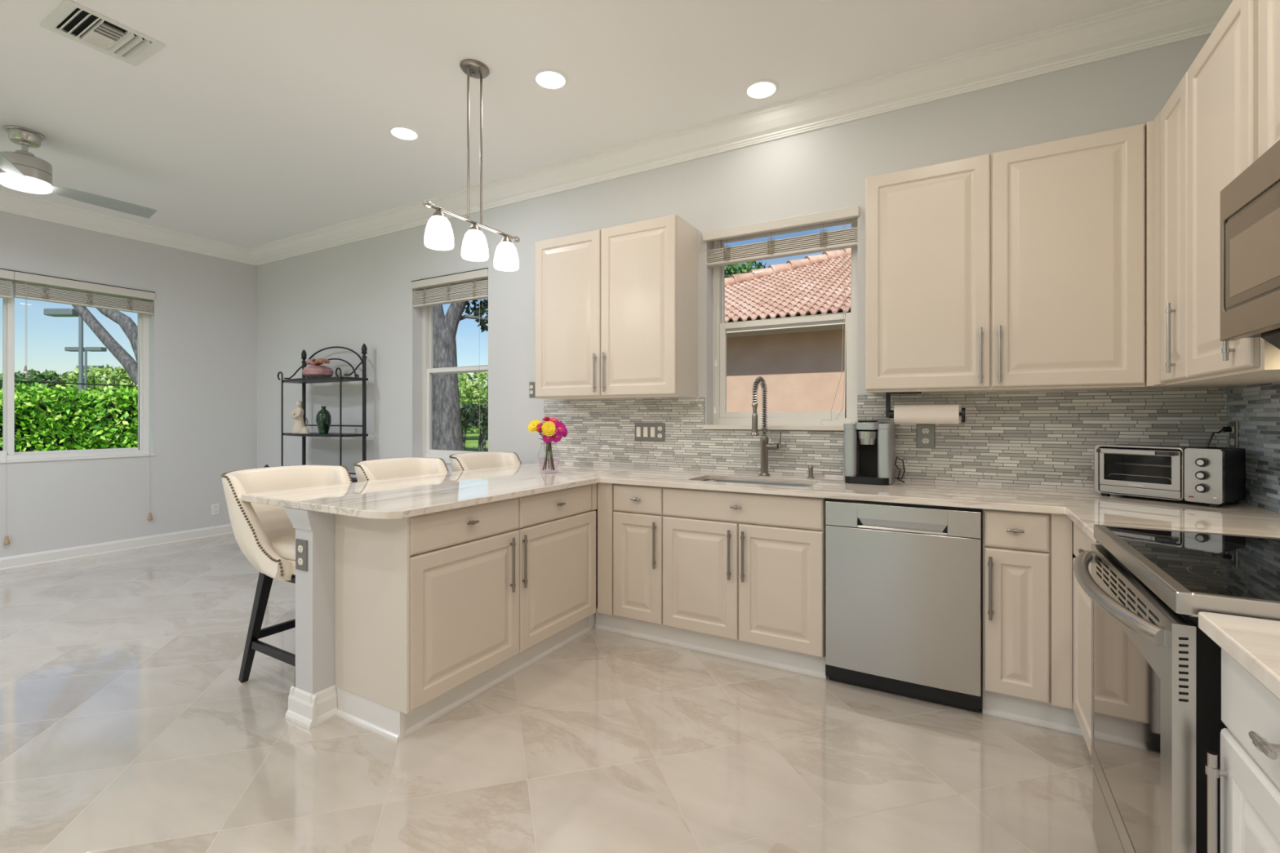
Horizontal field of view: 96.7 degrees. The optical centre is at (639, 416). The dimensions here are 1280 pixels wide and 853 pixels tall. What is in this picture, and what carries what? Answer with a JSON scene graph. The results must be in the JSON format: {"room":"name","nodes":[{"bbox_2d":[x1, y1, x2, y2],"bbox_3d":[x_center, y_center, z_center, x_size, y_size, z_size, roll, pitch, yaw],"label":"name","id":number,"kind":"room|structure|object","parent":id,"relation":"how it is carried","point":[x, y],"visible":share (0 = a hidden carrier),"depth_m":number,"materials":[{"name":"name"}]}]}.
{"room":"kitchen","nodes":[
{"label":"kitchen","id":0,"kind":"room"},
{"bbox_2d":[0,210,257,557],"bbox_3d":[-6.202,-0.275,3.050,0.200,3.050,7.590,0,0,30],"label":"wall","id":1,"kind":"structure","parent":0,"point":[203,322],"depth_m":5.54,"materials":[{"name":"white paint"}]},
{"bbox_2d":[0,279,155,462],"bbox_3d":[-5.266,-0.403,4.666,0.187,1.560,2.025,0,0,30],"label":"window","id":2,"kind":"structure","parent":1,"relation":"in","point":[8,304],"depth_m":5.03,"materials":[{"name":"white"}]},
{"bbox_2d":[0,268,14,544],"bbox_3d":[-5.429,-0.083,4.230,0.097,2.242,1.064,0,0,30],"label":"window blind","id":3,"kind":"object","parent":2,"relation":"attached to","point":[6,292],"visible":1,"depth_m":4.64,"materials":[{"name":"white"}]},
{"bbox_2d":[13,271,155,519],"bbox_3d":[-4.935,-0.108,5.101,0.097,2.192,0.939,0,0,30],"label":"window blind","id":4,"kind":"object","parent":2,"relation":"attached to","point":[25,291],"visible":1,"depth_m":5.04,"materials":[{"name":"white"}]},
{"bbox_2d":[0,524,233,571],"bbox_3d":[-6.108,1.198,2.996,0.018,0.105,7.590,0,0,30],"label":"baseboard","id":5,"kind":"structure","parent":1,"relation":"attached to","point":[10,562],"depth_m":5.20,"materials":[{"name":"white wood"}]},
{"bbox_2d":[0,190,256,265],"bbox_3d":[-6.045,-1.736,2.961,0.163,0.128,7.590,0,0,30],"label":"trim","id":6,"kind":"structure","parent":1,"relation":"attached to","point":[10,202],"depth_m":5.19,"materials":[{"name":"white paint"}]},
{"bbox_2d":[211,503,219,515],"bbox_3d":[-4.438,0.969,5.952,0.008,0.114,0.070,0,0,30],"label":"wall outlet","id":7,"kind":"object","parent":1,"relation":"attached to","point":[215,507],"visible":1,"depth_m":5.95,"materials":[{"name":"white plastic"}]},
{"bbox_2d":[284,506,592,693],"bbox_3d":[-0.907,0.814,3.228,0.168,0.872,2.057,0,0,30],"label":"wall","id":8,"kind":"structure","parent":0,"point":[315,587],"depth_m":2.35,"materials":[{"name":"grey paint"}]},
{"bbox_2d":[295,538,307,571],"bbox_3d":[-1.396,0.570,2.344,0.080,0.126,0.008,0,0,30],"label":"wall outlet","id":9,"kind":"object","parent":8,"relation":"attached to","point":[301,545],"visible":1,"depth_m":2.34,"materials":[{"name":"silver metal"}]},
{"bbox_2d":[297,558,302,564],"bbox_3d":[-1.397,0.596,2.342,0.033,0.027,0.003,0,0,30],"label":"receptacle","id":10,"kind":"object","parent":9,"relation":"attached to","point":[300,560],"depth_m":2.34,"materials":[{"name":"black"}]},
{"bbox_2d":[297,545,302,552],"bbox_3d":[-1.397,0.544,2.342,0.033,0.027,0.003,0,0,30],"label":"receptacle","id":11,"kind":"object","parent":9,"relation":"attached to","point":[300,547],"depth_m":2.34,"materials":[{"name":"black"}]},
{"bbox_2d":[284,684,337,728],"bbox_3d":[-0.890,1.189,3.216,0.174,0.122,2.062,0,0,30],"label":"trim","id":12,"kind":"structure","parent":8,"relation":"attached to","point":[308,710],"depth_m":2.33,"materials":[{"name":"white wood"}]},
{"bbox_2d":[0,533,1100,852],"bbox_3d":[-2.723,1.310,1.078,8.200,0.120,7.990,0,0,30],"label":"floor","id":13,"kind":"structure","parent":0,"point":[128,723],"depth_m":2.10,"materials":[{"name":"tile"}]},
{"bbox_2d":[221,464,352,687],"bbox_3d":[-1.589,0.751,2.740,0.613,0.999,0.581,0,0,30],"label":"bar stool","id":14,"kind":"object","parent":13,"relation":"on","point":[264,534],"visible":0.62,"depth_m":2.60,"materials":[{"name":"beige leather"}]},
{"bbox_2d":[263,343,368,482],"bbox_3d":[-3.049,0.287,5.324,1.075,1.925,0.376,0,0,30],"label":"rack","id":15,"kind":"object","parent":13,"relation":"on","point":[304,380],"visible":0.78,"depth_m":5.22,"materials":[{"name":"black metal"}]},
{"bbox_2d":[289,400,310,433],"bbox_3d":[-3.204,0.002,5.373,0.223,0.309,0.135,0,0,30],"label":"figurine","id":16,"kind":"object","parent":15,"relation":"on","point":[299,427],"visible":0.98,"depth_m":5.35,"materials":[{"name":"beige ceramic"}]},
{"bbox_2d":[302,358,333,377],"bbox_3d":[-3.016,-0.448,5.342,0.284,0.188,0.260,0,0,30],"label":"vase","id":17,"kind":"object","parent":15,"relation":"on","point":[316,371],"visible":0.89,"depth_m":5.26,"materials":[{"name":"pink ceramic"}]},
{"bbox_2d":[315,406,331,434],"bbox_3d":[-2.875,0.031,5.170,0.124,0.252,0.124,0,0,30],"label":"vase","id":18,"kind":"object","parent":15,"relation":"on","point":[323,417],"visible":1,"depth_m":5.13,"materials":[{"name":"ceramic"}]},
{"bbox_2d":[283,432,368,436],"bbox_3d":[-3.009,0.168,5.332,1.015,0.022,0.310,0,0,30],"label":"shelf","id":19,"kind":"object","parent":15,"relation":"attached to","point":[312,434],"depth_m":5.16,"materials":[{"name":"black metal"}]},
{"bbox_2d":[283,376,368,383],"bbox_3d":[-3.009,-0.343,5.332,1.015,0.022,0.310,0,0,30],"label":"shelf","id":20,"kind":"object","parent":15,"relation":"attached to","point":[315,380],"depth_m":5.20,"materials":[{"name":"black metal"}]},
{"bbox_2d":[351,477,357,482],"bbox_3d":[-3.009,0.581,5.332,1.015,0.022,0.310,0,0,30],"label":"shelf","id":21,"kind":"object","parent":15,"relation":"attached to","point":[353,479],"depth_m":5.16,"materials":[{"name":"black metal"}]},
{"bbox_2d":[353,457,448,481],"bbox_3d":[-1.266,0.751,3.310,0.613,0.999,0.581,0,0,30],"label":"bar stool","id":22,"kind":"object","parent":13,"relation":"on","point":[393,468],"visible":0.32,"depth_m":3.44,"materials":[{"name":"beige leather"}]},
{"bbox_2d":[334,483,596,742],"bbox_3d":[-0.755,0.815,2.833,0.484,0.871,1.305,0,0,30],"label":"base cabinet","id":23,"kind":"object","parent":13,"relation":"on","point":[433,611],"visible":0.94,"depth_m":2.38,"materials":[{"name":"beige wood"}]},
{"bbox_2d":[448,451,522,471],"bbox_3d":[-0.928,0.751,3.906,0.613,0.999,0.581,0,0,30],"label":"bar stool","id":24,"kind":"object","parent":13,"relation":"on","point":[479,460],"visible":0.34,"depth_m":4.04,"materials":[{"name":"beige leather"}]},
{"bbox_2d":[588,482,666,644],"bbox_3d":[0.046,0.815,3.478,0.510,0.871,0.663,0,0,30],"label":"base cabinet","id":25,"kind":"object","parent":13,"relation":"on","point":[630,517],"visible":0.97,"depth_m":3.19,"materials":[{"name":"beige wood"}]},
{"bbox_2d":[662,487,827,679],"bbox_3d":[0.639,0.815,3.142,0.854,0.871,0.663,0,0,30],"label":"base cabinet","id":26,"kind":"object","parent":13,"relation":"on","point":[744,574],"visible":0.99,"depth_m":2.86,"materials":[{"name":"beige wood"}]},
{"bbox_2d":[825,497,982,712],"bbox_3d":[1.291,0.813,2.774,0.634,0.866,0.641,0,0,30],"label":"dishwasher","id":27,"kind":"object","parent":13,"relation":"on","point":[904,581],"visible":1,"depth_m":2.49,"materials":[{"name":"silver metal"}]},
{"bbox_2d":[982,508,1083,735],"bbox_3d":[1.723,0.815,2.527,0.357,0.871,0.663,0,0,30],"label":"base cabinet","id":28,"kind":"object","parent":13,"relation":"on","point":[1027,557],"visible":0.94,"depth_m":2.29,"materials":[{"name":"beige wood"}]},
{"bbox_2d":[1072,522,1100,756],"bbox_3d":[1.793,0.815,1.812,0.647,0.871,0.607,0,0,30],"label":"base cabinet","id":29,"kind":"object","parent":13,"relation":"on","point":[1082,602],"visible":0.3,"depth_m":2.02,"materials":[{"name":"beige wood"}]},
{"bbox_2d":[241,462,1279,543],"bbox_3d":[0.377,0.363,2.502,3.809,0.030,2.054,0,0,30],"label":"countertop","id":30,"kind":"structure","parent":29,"relation":"on","point":[397,498],"depth_m":2.52,"materials":[{"name":"white stone"}]},
{"bbox_2d":[537,442,559,473],"bbox_3d":[-0.565,0.252,3.516,0.144,0.190,0.144,0,0,30],"label":"glass vase","id":31,"kind":"object","parent":30,"relation":"on","point":[540,442],"visible":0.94,"depth_m":3.51,"materials":[{"name":"clear glass"}]},
{"bbox_2d":[528,419,547,469],"bbox_3d":[-0.618,0.173,3.501,0.124,0.311,0.107,0,0,30],"label":"flower","id":32,"kind":"object","parent":31,"relation":"in","point":[532,428],"visible":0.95,"depth_m":3.48,"materials":[{"name":"yellow plant"}]},
{"bbox_2d":[536,422,552,463],"bbox_3d":[-0.565,0.183,3.474,0.130,0.291,0.071,0,0,-36],"label":"flower","id":33,"kind":"object","parent":31,"relation":"in","point":[539,426],"visible":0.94,"depth_m":3.45,"materials":[{"name":"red plant"}]},
{"bbox_2d":[542,416,551,466],"bbox_3d":[-0.563,0.164,3.499,0.098,0.329,0.099,0,0,-5],"label":"flower","id":34,"kind":"object","parent":31,"relation":"in","point":[546,419],"visible":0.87,"depth_m":3.49,"materials":[{"name":"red plant"}]},
{"bbox_2d":[542,433,551,469],"bbox_3d":[-0.573,0.212,3.481,0.092,0.234,0.120,0,0,-32],"label":"flower","id":35,"kind":"object","parent":31,"relation":"in","point":[545,438],"visible":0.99,"depth_m":3.45,"materials":[{"name":"pink plant"}]},
{"bbox_2d":[541,421,555,469],"bbox_3d":[-0.564,0.178,3.481,0.097,0.302,0.125,0,0,-25],"label":"flower","id":36,"kind":"object","parent":31,"relation":"in","point":[548,428],"visible":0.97,"depth_m":3.44,"materials":[{"name":"yellow plant"}]},
{"bbox_2d":[542,417,559,470],"bbox_3d":[-0.541,0.168,3.489,0.126,0.322,0.074,0,0,-21],"label":"flower","id":37,"kind":"object","parent":31,"relation":"in","point":[553,420],"visible":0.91,"depth_m":3.49,"materials":[{"name":"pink plant"}]},
{"bbox_2d":[548,431,561,470],"bbox_3d":[-0.537,0.204,3.472,0.131,0.249,0.084,0,0,30],"label":"flower","id":38,"kind":"object","parent":31,"relation":"in","point":[556,437],"visible":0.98,"depth_m":3.45,"materials":[{"name":"pink plant"}]},
{"bbox_2d":[550,421,566,469],"bbox_3d":[-0.511,0.177,3.490,0.105,0.303,0.104,0,0,30],"label":"flower","id":39,"kind":"object","parent":31,"relation":"in","point":[560,427],"visible":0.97,"depth_m":3.47,"materials":[{"name":"pink plant"}]},
{"bbox_2d":[550,428,567,470],"bbox_3d":[-0.510,0.194,3.525,0.134,0.270,0.083,0,0,30],"label":"flower","id":40,"kind":"object","parent":31,"relation":"in","point":[566,433],"visible":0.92,"depth_m":3.50,"materials":[{"name":"pink plant"}]},
{"bbox_2d":[703,480,810,486],"bbox_3d":[0.622,0.473,3.128,0.683,0.189,0.349,0,0,30],"label":"sink","id":41,"kind":"object","parent":30,"relation":"in","point":[724,481],"visible":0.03,"depth_m":3.29,"materials":[{"name":"grey metal"}]},
{"bbox_2d":[750,376,781,475],"bbox_3d":[0.726,0.058,3.277,0.134,0.580,0.236,0,0,30],"label":"kitchen faucet","id":42,"kind":"object","parent":30,"relation":"on","point":[764,439],"visible":1,"depth_m":3.35,"materials":[{"name":"silver metal"}]},
{"bbox_2d":[759,435,769,475],"bbox_3d":[0.737,0.231,3.369,0.064,0.235,0.064,0,0,30],"label":"faucet","id":43,"kind":"object","parent":42,"relation":"on","point":[764,440],"depth_m":3.35,"materials":[{"name":"silver metal"}]},
{"bbox_2d":[807,465,823,478],"bbox_3d":[0.986,0.311,3.212,0.040,0.073,0.104,0,0,-24],"label":"soap dispenser","id":44,"kind":"object","parent":30,"relation":"on","point":[810,467],"visible":1,"depth_m":3.23,"materials":[{"name":"silver metal"}]},
{"bbox_2d":[843,420,905,485],"bbox_3d":[1.247,0.183,3.024,0.285,0.330,0.262,0,0,30],"label":"coffee maker","id":45,"kind":"object","parent":30,"relation":"on","point":[869,446],"visible":0.99,"depth_m":2.96,"materials":[{"name":"silver metal"}]},
{"bbox_2d":[844,474,890,485],"bbox_3d":[1.196,0.328,2.986,0.224,0.041,0.145,0,0,30],"label":"drip tray","id":46,"kind":"object","parent":45,"relation":"on","point":[868,479],"depth_m":2.93,"materials":[{"name":"grey plastic"}]},
{"bbox_2d":[1093,426,1245,507],"bbox_3d":[2.256,0.195,2.417,0.402,0.307,0.418,0,0,-29],"label":"toaster oven","id":47,"kind":"object","parent":30,"relation":"on","point":[1215,477],"visible":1,"depth_m":2.29,"materials":[{"name":"silver metal"}]},
{"bbox_2d":[1099,484,1182,499],"bbox_3d":[2.089,0.313,2.383,0.012,0.030,0.272,0,0,-28],"label":"tray","id":48,"kind":"object","parent":47,"relation":"on","point":[1105,490],"depth_m":2.36,"materials":[{"name":"silver metal"}]},
{"bbox_2d":[1073,524,1279,852],"bbox_3d":[1.413,0.773,1.232,0.734,0.914,0.761,0,0,30],"label":"range","id":49,"kind":"object","parent":13,"relation":"on","point":[1156,676],"visible":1,"depth_m":1.19,"materials":[{"name":"silver metal"}]},
{"bbox_2d":[1093,524,1279,621],"bbox_3d":[1.450,0.339,1.211,0.648,0.046,0.761,0,0,30],"label":"cooktop","id":50,"kind":"object","parent":49,"relation":"in","point":[1193,573],"depth_m":1.22,"materials":[{"name":"black glass"}]},
{"bbox_2d":[1204,648,1279,852],"bbox_3d":[1.003,0.815,0.399,0.628,0.871,1.083,0,0,30],"label":"base cabinet","id":51,"kind":"object","parent":13,"relation":"on","point":[1249,772],"visible":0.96,"depth_m":0.90,"materials":[{"name":"beige wood"}]},
{"bbox_2d":[1198,611,1279,700],"bbox_3d":[1.009,0.363,0.396,0.633,0.030,1.083,0,0,30],"label":"countertop","id":52,"kind":"structure","parent":51,"relation":"on","point":[1254,643],"depth_m":0.90,"materials":[{"name":"white stone"}]},
{"bbox_2d":[0,0,1150,248],"bbox_3d":[-2.723,-1.875,1.078,8.200,0.150,7.990,0,0,30],"label":"ceiling","id":53,"kind":"structure","parent":0,"point":[255,122],"depth_m":3.03,"materials":[{"name":"white paint"}]},
{"bbox_2d":[0,124,156,218],"bbox_3d":[-3.827,-1.624,3.719,1.200,0.352,1.040,0,0,30],"label":"ceiling fan","id":54,"kind":"object","parent":53,"relation":"hanging from","point":[20,170],"visible":1,"depth_m":3.58,"materials":[{"name":"grey metal"}]},
{"bbox_2d":[40,0,164,66],"bbox_3d":[-2.522,-1.792,2.679,0.330,0.025,0.350,0,0,30],"label":"ceiling vent","id":55,"kind":"object","parent":53,"relation":"in","point":[74,21],"visible":1,"depth_m":2.66,"materials":[{"name":"white metal"}]},
{"bbox_2d":[387,125,420,141],"bbox_3d":[-1.495,-1.797,3.610,0.190,0.006,0.190,0,0,30],"label":"recessed light","id":56,"kind":"object","parent":53,"relation":"in","point":[401,132],"visible":1,"depth_m":3.60,"materials":[{"name":"white paint"}]},
{"bbox_2d":[422,58,519,271],"bbox_3d":[-0.849,-1.310,2.944,0.136,0.981,0.658,0,0,30],"label":"pendant light","id":57,"kind":"object","parent":53,"relation":"hanging from","point":[438,235],"visible":1,"depth_m":2.89,"materials":[{"name":"white glass"}]},
{"bbox_2d":[532,68,568,90],"bbox_3d":[-0.477,-1.797,3.035,0.190,0.006,0.190,0,0,30],"label":"recessed light","id":58,"kind":"object","parent":53,"relation":"in","point":[552,79],"visible":1,"depth_m":3.03,"materials":[{"name":"white paint"}]},
{"bbox_2d":[743,79,778,99],"bbox_3d":[0.667,-1.797,3.128,0.190,0.006,0.190,0,0,30],"label":"recessed light","id":59,"kind":"object","parent":53,"relation":"in","point":[761,89],"visible":1,"depth_m":3.12,"materials":[{"name":"white paint"}]},
{"bbox_2d":[257,33,1227,591],"bbox_3d":[-0.804,-0.275,4.462,8.200,3.050,0.210,0,0,30],"label":"wall","id":60,"kind":"structure","parent":0,"point":[352,295],"depth_m":3.66,"materials":[{"name":"white paint"}]},
{"bbox_2d":[422,278,488,463],"bbox_3d":[-1.582,-0.394,4.886,0.913,1.576,0.189,0,0,30],"label":"window","id":61,"kind":"structure","parent":60,"relation":"in","point":[428,370],"depth_m":5.11,"materials":[{"name":"white"}]},
{"bbox_2d":[410,267,488,435],"bbox_3d":[-1.612,-0.525,4.835,0.913,1.350,0.072,0,0,30],"label":"window blind","id":62,"kind":"object","parent":61,"relation":"attached to","point":[474,291],"visible":0.95,"depth_m":4.79,"materials":[{"name":"white"}]},
{"bbox_2d":[529,382,536,397],"bbox_3d":[-0.805,-0.208,4.348,0.105,0.120,0.008,0,0,30],"label":"wall outlet","id":63,"kind":"object","parent":60,"relation":"attached to","point":[532,384],"visible":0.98,"depth_m":4.36,"materials":[{"name":"silver metal"}]},
{"bbox_2d":[535,214,697,399],"bbox_3d":[-0.183,-0.668,3.795,1.081,1.087,0.356,0,0,30],"label":"upper cabinet","id":64,"kind":"object","parent":60,"relation":"attached to","point":[616,307],"visible":1,"depth_m":3.61,"materials":[{"name":"beige wood"}]},
{"bbox_2d":[634,422,664,441],"bbox_3d":[0.064,0.103,3.845,0.226,0.121,0.010,0,0,30],"label":"switch plate","id":65,"kind":"object","parent":60,"relation":"attached to","point":[642,431],"visible":1,"depth_m":3.84,"materials":[{"name":"silver metal"}]},
{"bbox_2d":[248,0,1232,266],"bbox_3d":[-0.891,-1.736,4.308,7.800,0.128,0.163,0,0,30],"label":"trim","id":66,"kind":"structure","parent":60,"relation":"attached to","point":[1151,24],"depth_m":3.17,"materials":[{"name":"white paint"}]},
{"bbox_2d":[702,217,857,431],"bbox_3d":[0.862,-0.551,3.492,0.940,1.259,0.205,0,0,30],"label":"window","id":67,"kind":"structure","parent":60,"relation":"in","point":[722,420],"depth_m":3.51,"materials":[{"name":"white"}]},
{"bbox_2d":[702,205,859,425],"bbox_3d":[0.832,-0.566,3.443,0.942,1.228,0.095,0,0,30],"label":"window blind","id":68,"kind":"object","parent":67,"relation":"attached to","point":[821,242],"visible":0.95,"depth_m":3.40,"materials":[{"name":"white"}]},
{"bbox_2d":[916,423,934,448],"bbox_3d":[1.518,0.102,3.022,0.088,0.130,0.008,0,0,30],"label":"wall outlet","id":69,"kind":"object","parent":60,"relation":"attached to","point":[925,432],"visible":1,"depth_m":3.02,"materials":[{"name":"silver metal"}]},
{"bbox_2d":[922,438,928,443],"bbox_3d":[1.516,0.128,3.020,0.033,0.027,0.003,0,0,30],"label":"receptacle","id":70,"kind":"object","parent":69,"relation":"attached to","point":[924,440],"depth_m":3.02,"materials":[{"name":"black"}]},
{"bbox_2d":[922,428,928,433],"bbox_3d":[1.516,0.076,3.020,0.033,0.027,0.003,0,0,30],"label":"receptacle","id":71,"kind":"object","parent":69,"relation":"attached to","point":[924,430],"depth_m":3.02,"materials":[{"name":"white plastic"}]},
{"bbox_2d":[865,120,1261,394],"bbox_3d":[1.831,-0.668,2.653,1.428,1.087,0.356,0,0,30],"label":"upper cabinet","id":72,"kind":"object","parent":60,"relation":"attached to","point":[1031,268],"visible":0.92,"depth_m":2.56,"materials":[{"name":"beige wood"}]},
{"bbox_2d":[885,391,966,422],"bbox_3d":[1.435,-0.048,2.865,0.362,0.152,0.041,0,0,30],"label":"paper towel holder","id":73,"kind":"object","parent":72,"relation":"attached to","point":[889,414],"visible":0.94,"depth_m":2.93,"materials":[{"name":"black metal"}]},
{"bbox_2d":[893,404,959,424],"bbox_3d":[1.440,-0.013,2.862,0.288,0.098,0.098,0,0,30],"label":"paper towel roll","id":74,"kind":"object","parent":73,"relation":"on","point":[925,413],"visible":1,"depth_m":2.83,"materials":[{"name":"white paper"}]},
{"bbox_2d":[1226,382,1279,513],"bbox_3d":[0.753,-0.275,-0.892,0.210,3.050,7.590,0,0,30],"label":"wall","id":75,"kind":"structure","parent":0,"point":[1255,407],"depth_m":2.19,"materials":[{"name":"grey tile"}]},
{"bbox_2d":[1154,0,1279,386],"bbox_3d":[2.000,-0.668,1.854,0.346,1.087,0.918,0,0,30],"label":"upper cabinet","id":76,"kind":"object","parent":75,"relation":"attached to","point":[1206,133],"visible":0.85,"depth_m":1.87,"materials":[{"name":"beige wood"}]},
{"bbox_2d":[1229,421,1238,448],"bbox_3d":[2.486,0.080,2.384,0.008,0.120,0.075,0,0,30],"label":"wall outlet","id":77,"kind":"object","parent":75,"relation":"attached to","point":[1233,435],"visible":0.97,"depth_m":2.37,"materials":[{"name":"silver metal"}]},
{"bbox_2d":[1230,439,1234,445],"bbox_3d":[2.484,0.106,2.385,0.003,0.027,0.033,0,0,30],"label":"receptacle","id":78,"kind":"object","parent":77,"relation":"attached to","point":[1232,441],"depth_m":2.38,"materials":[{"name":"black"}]},
{"bbox_2d":[1257,0,1279,158],"bbox_3d":[1.594,-0.915,1.109,0.319,0.594,0.762,0,0,30],"label":"upper cabinet","id":79,"kind":"object","parent":75,"relation":"attached to","point":[1268,11],"visible":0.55,"depth_m":1.46,"materials":[{"name":"beige wood"}]},
{"bbox_2d":[1220,139,1279,349],"bbox_3d":[1.546,-0.382,1.140,0.429,0.468,0.760,0,0,30],"label":"microwave","id":80,"kind":"object","parent":79,"relation":"attached to","point":[1250,204],"visible":1,"depth_m":1.39,"materials":[{"name":"silver plastic"}]},
{"label":"outside","id":81,"kind":"structure","parent":0,"visible":0},
{"bbox_2d":[462,430,488,451],"bbox_3d":[-31.171,1.520,46.405,180.000,0.300,170.000,0,0,30],"label":"lawn","id":82,"kind":"structure","parent":81,"point":[472,440],"depth_m":30.85,"materials":[{"name":"green plant"}]},
{"bbox_2d":[0,378,28,391],"bbox_3d":[-54.599,-1.126,45.545,9.358,5.477,8.920,0,0,-17],"label":"bushy tree","id":83,"kind":"object","parent":82,"relation":"on","point":[1,382],"visible":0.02,"depth_m":46.86,"materials":[{"name":"green plant"}]},
{"bbox_2d":[0,368,94,404],"bbox_3d":[-61.415,-1.741,58.242,11.348,6.242,9.581,0,0,30],"label":"bushy tree","id":84,"kind":"object","parent":82,"relation":"on","point":[46,376],"visible":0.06,"depth_m":56.66,"materials":[{"name":"green plant"}]},
{"bbox_2d":[43,308,83,392],"bbox_3d":[-30.269,-2.150,29.995,1.802,7.040,0.600,0,0,0],"label":"lamp pole","id":85,"kind":"object","parent":82,"relation":"on","point":[48,312],"visible":0.68,"depth_m":29.91,"materials":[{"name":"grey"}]},
{"bbox_2d":[0,381,137,452],"bbox_3d":[-9.313,0.426,6.887,1.319,1.990,8.908,0,0,30],"label":"hedge","id":86,"kind":"object","parent":82,"relation":"on","point":[71,420],"visible":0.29,"depth_m":8.12,"materials":[{"name":"green plant"}]},
{"bbox_2d":[64,346,106,390],"bbox_3d":[-48.759,-2.375,50.052,3.195,7.490,0.600,0,0,0],"label":"lamp pole","id":87,"kind":"object","parent":82,"relation":"on","point":[86,349],"visible":0.8,"depth_m":49.97,"materials":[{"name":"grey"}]},
{"bbox_2d":[75,365,102,370],"bbox_3d":[-67.718,-2.450,69.991,2.683,7.640,1.847,0,0,30],"label":"lamp pole","id":88,"kind":"object","parent":82,"relation":"on","point":[88,366],"visible":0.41,"depth_m":69.69,"materials":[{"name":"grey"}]},
{"bbox_2d":[48,364,135,404],"bbox_3d":[-56.571,-2.119,60.683,11.653,6.995,9.860,0,0,30],"label":"bushy tree","id":89,"kind":"object","parent":82,"relation":"on","point":[93,377],"visible":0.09,"depth_m":58.05,"materials":[{"name":"green plant"}]},
{"bbox_2d":[71,304,137,390],"bbox_3d":[-10.257,-1.884,9.480,4.386,6.745,4.422,0,0,30],"label":"oak tree","id":90,"kind":"object","parent":82,"relation":"on","point":[130,328],"visible":0.02,"depth_m":9.62,"materials":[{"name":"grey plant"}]},
{"bbox_2d":[431,297,488,450],"bbox_3d":[-3.171,-2.252,9.250,4.746,7.444,4.460,0,0,30],"label":"oak tree","id":91,"kind":"object","parent":82,"relation":"on","point":[446,430],"visible":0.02,"depth_m":8.85,"materials":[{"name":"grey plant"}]},
{"bbox_2d":[457,371,488,439],"bbox_3d":[-9.276,-0.872,34.435,7.529,4.511,6.402,0,0,30],"label":"bushy tree","id":92,"kind":"object","parent":82,"relation":"on","point":[473,390],"visible":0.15,"depth_m":32.63,"materials":[{"name":"green plant"}]},
{"bbox_2d":[459,402,488,451],"bbox_3d":[-3.986,0.390,20.829,12.744,1.979,3.865,0,0,30],"label":"hedge","id":93,"kind":"object","parent":82,"relation":"on","point":[469,413],"visible":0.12,"depth_m":21.18,"materials":[{"name":"green plant"}]},
{"bbox_2d":[724,261,768,278],"bbox_3d":[3.184,-2.292,21.883,6.640,7.340,5.630,0,0,30],"label":"leafy tree","id":94,"kind":"object","parent":82,"relation":"on","point":[734,268],"visible":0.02,"depth_m":20.02,"materials":[{"name":"green plant"}]},
{"bbox_2d":[724,248,851,412],"bbox_3d":[6.372,-1.288,9.922,15.068,5.316,8.453,0,0,30],"label":"house","id":95,"kind":"structure","parent":82,"relation":"on","point":[800,366],"depth_m":8.35,"materials":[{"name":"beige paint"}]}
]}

